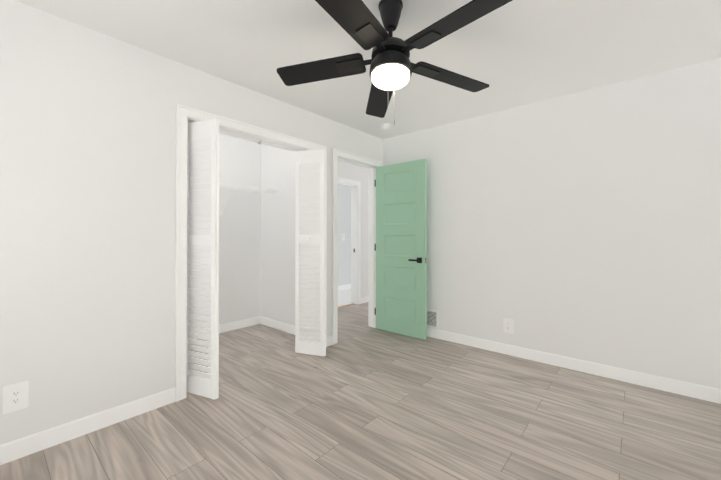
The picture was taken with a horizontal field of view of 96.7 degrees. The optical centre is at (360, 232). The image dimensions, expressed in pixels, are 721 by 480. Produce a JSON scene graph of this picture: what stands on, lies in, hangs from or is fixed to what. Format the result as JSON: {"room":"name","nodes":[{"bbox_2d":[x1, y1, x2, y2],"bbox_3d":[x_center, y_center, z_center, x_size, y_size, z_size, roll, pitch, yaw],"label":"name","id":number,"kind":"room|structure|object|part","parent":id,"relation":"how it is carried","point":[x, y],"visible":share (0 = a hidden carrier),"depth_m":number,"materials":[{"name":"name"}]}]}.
{"room":"empty bedroom","nodes":[
{"label":"empty bedroom","id":0,"kind":"room"},
{"bbox_2d":[0,0,382,444],"bbox_3d":[-1.021,-0.011,2.751,0.120,2.440,4.150,0,-1,41],"label":"wall","id":1,"kind":"structure","parent":0,"point":[87,206],"depth_m":1.95,"materials":[{"name":"paint"}]},
{"bbox_2d":[2,381,28,413],"bbox_3d":[-1.831,0.875,1.702,0.009,0.144,0.094,0,-1,41],"label":"electrical outlet","id":2,"kind":"object","parent":1,"relation":"attached to","point":[15,396],"visible":1,"depth_m":1.70,"materials":[{"name":"white plastic"}]},
{"bbox_2d":[0,387,175,464],"bbox_3d":[-1.774,1.153,1.764,0.013,0.100,1.384,0,-1,41],"label":"baseboard","id":3,"kind":"structure","parent":1,"relation":"attached to","point":[13,450],"depth_m":1.90,"materials":[{"name":"paint"}]},
{"bbox_2d":[187,118,218,399],"bbox_3d":[-1.146,0.188,2.399,0.321,2.035,0.216,0,-1,41],"label":"bifold door","id":4,"kind":"structure","parent":1,"relation":"in","point":[203,218],"depth_m":2.35,"materials":[{"name":"paint"}]},
{"bbox_2d":[188,122,301,151],"bbox_3d":[-0.916,-0.822,2.917,0.032,0.034,1.306,0,-1,41],"label":"trim","id":5,"kind":"structure","parent":1,"relation":"attached to","point":[258,141],"depth_m":2.88,"materials":[{"name":"paint"}]},
{"bbox_2d":[175,104,326,401],"bbox_3d":[-0.888,0.147,2.886,0.144,2.127,1.464,0,-1,41],"label":"trim","id":6,"kind":"structure","parent":1,"relation":"attached to","point":[185,115],"depth_m":2.33,"materials":[{"name":"paint"}]},
{"bbox_2d":[295,149,325,356],"bbox_3d":[-0.459,0.193,3.205,0.316,2.035,0.247,0,-1,41],"label":"bifold door","id":7,"kind":"structure","parent":1,"relation":"in","point":[310,238],"depth_m":3.15,"materials":[{"name":"paint"}]},
{"bbox_2d":[332,148,381,344],"bbox_3d":[-0.074,0.151,3.854,0.168,2.132,0.874,0,-1,41],"label":"door frame","id":8,"kind":"structure","parent":1,"relation":"attached to","point":[344,155],"depth_m":3.90,"materials":[{"name":"paint"}]},
{"bbox_2d":[375,159,426,339],"bbox_3d":[0.454,0.190,3.845,0.757,2.035,0.127,0,-1,41],"label":"door","id":9,"kind":"structure","parent":1,"relation":"in","point":[401,293],"depth_m":3.80,"materials":[{"name":"green wood"}]},
{"bbox_3d":[0.454,0.187,3.845,0.757,1.730,0.127,0,-1,41],"label":"green door hardware","id":10,"kind":"part","parent":9,"relation":"part of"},
{"bbox_2d":[191,134,258,327],"bbox_3d":[-1.899,-0.003,3.755,0.120,2.440,1.770,0,-1,41],"label":"wall","id":11,"kind":"structure","parent":0,"point":[256,254],"depth_m":4.07,"materials":[{"name":"paint"}]},
{"bbox_2d":[191,316,259,338],"bbox_3d":[-1.848,1.166,3.703,0.013,0.100,1.570,0,-1,41],"label":"baseboard","id":12,"kind":"structure","parent":11,"relation":"attached to","point":[239,324],"depth_m":4.05,"materials":[{"name":"paint"}]},
{"bbox_2d":[219,183,276,215],"bbox_3d":[-1.710,-0.376,3.595,0.378,0.338,1.570,0,-1,41],"label":"closet shelf","id":13,"kind":"object","parent":11,"relation":"attached to","point":[235,186],"visible":0.4,"depth_m":3.89,"materials":[{"name":"white metal"}]},
{"bbox_2d":[259,144,310,326],"bbox_3d":[-0.843,-0.002,3.949,1.170,2.440,0.100,0,-1,41],"label":"wall","id":14,"kind":"structure","parent":0,"point":[277,166],"depth_m":4.07,"materials":[{"name":"paint"}]},
{"bbox_2d":[260,316,310,336],"bbox_3d":[-0.876,1.168,3.895,1.160,0.100,0.013,0,-1,41],"label":"baseboard","id":15,"kind":"structure","parent":14,"relation":"attached to","point":[288,328],"depth_m":4.02,"materials":[{"name":"paint"}]},
{"bbox_2d":[338,288,350,305],"bbox_3d":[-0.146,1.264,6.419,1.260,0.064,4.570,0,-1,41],"label":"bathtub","id":16,"kind":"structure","parent":0,"point":[344,296],"depth_m":6.05,"materials":[{"name":"white ceramic"}]},
{"bbox_2d":[338,184,350,285],"bbox_3d":[-0.579,0.018,6.799,0.120,2.440,4.570,0,-1,41],"label":"wall","id":17,"kind":"structure","parent":0,"point":[344,227],"depth_m":6.96,"materials":[{"name":"paint"}]},
{"bbox_2d":[338,284,350,290],"bbox_3d":[-0.528,1.188,6.747,0.013,0.100,4.330,0,-1,41],"label":"baseboard","id":18,"kind":"structure","parent":17,"relation":"attached to","point":[342,287],"depth_m":6.95,"materials":[{"name":"paint"}]},
{"bbox_2d":[338,161,367,297],"bbox_3d":[-0.085,0.009,5.532,0.120,2.440,3.290,0,-1,41],"label":"wall","id":19,"kind":"structure","parent":0,"point":[352,171],"depth_m":5.58,"materials":[{"name":"paint"}]},
{"bbox_2d":[338,177,360,304],"bbox_3d":[-0.355,0.173,5.215,0.168,2.107,0.914,0,-1,41],"label":"door frame","id":20,"kind":"structure","parent":19,"relation":"attached to","point":[355,185],"depth_m":5.49,"materials":[{"name":"paint"}]},
{"bbox_2d":[361,296,367,303],"bbox_3d":[0.476,1.183,6.074,0.013,0.100,1.484,0,-1,41],"label":"baseboard","id":21,"kind":"structure","parent":19,"relation":"attached to","point":[364,299],"depth_m":5.59,"materials":[{"name":"paint"}]},
{"bbox_2d":[0,302,720,479],"bbox_3d":[0.408,1.242,3.025,4.560,0.060,6.440,0,-1,41],"label":"floor","id":22,"kind":"structure","parent":0,"point":[361,400],"depth_m":2.01,"materials":[{"name":"grey wood"}]},
{"bbox_2d":[15,0,720,138],"bbox_3d":[0.452,-1.283,3.848,5.540,0.120,7.720,0,-1,41],"label":"ceiling","id":23,"kind":"structure","parent":0,"point":[515,53],"depth_m":2.11,"materials":[{"name":"paint"}]},
{"bbox_2d":[379,123,390,129],"bbox_3d":[0.282,-1.202,3.664,0.132,0.045,0.132,0,-1,41],"label":"smoke detector","id":24,"kind":"object","parent":23,"relation":"attached to","point":[385,126],"visible":1,"depth_m":3.63,"materials":[{"name":"white plastic"}]},
{"bbox_2d":[277,0,512,124],"bbox_3d":[0.167,-0.900,1.693,1.234,0.675,1.239,0,-1,41],"label":"ceiling fan","id":25,"kind":"object","parent":23,"relation":"hanging from","point":[392,67],"visible":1,"depth_m":1.66,"materials":[{"name":"black"}]},
{"bbox_2d":[383,58,720,388],"bbox_3d":[1.521,-0.007,3.226,3.120,2.440,0.120,0,-1,41],"label":"wall","id":26,"kind":"structure","parent":0,"point":[585,225],"depth_m":2.76,"materials":[{"name":"paint"}]},
{"bbox_2d":[427,309,437,328],"bbox_3d":[0.775,1.004,3.770,0.300,0.215,0.014,0,-1,41],"label":"air vent","id":27,"kind":"object","parent":26,"relation":"in","point":[432,318],"visible":0.48,"depth_m":3.72,"materials":[{"name":"white plastic"}]},
{"bbox_2d":[503,318,513,333],"bbox_3d":[1.468,0.928,3.179,0.094,0.144,0.009,0,-1,41],"label":"electrical outlet","id":28,"kind":"object","parent":26,"relation":"attached to","point":[508,324],"visible":1,"depth_m":3.18,"materials":[{"name":"white plastic"}]},
{"bbox_2d":[427,327,720,403],"bbox_3d":[1.415,1.163,3.202,2.980,0.100,0.040,0,-1,41],"label":"baseboard","id":29,"kind":"structure","parent":26,"relation":"attached to","point":[711,394],"depth_m":2.73,"materials":[{"name":"paint"}]}
]}

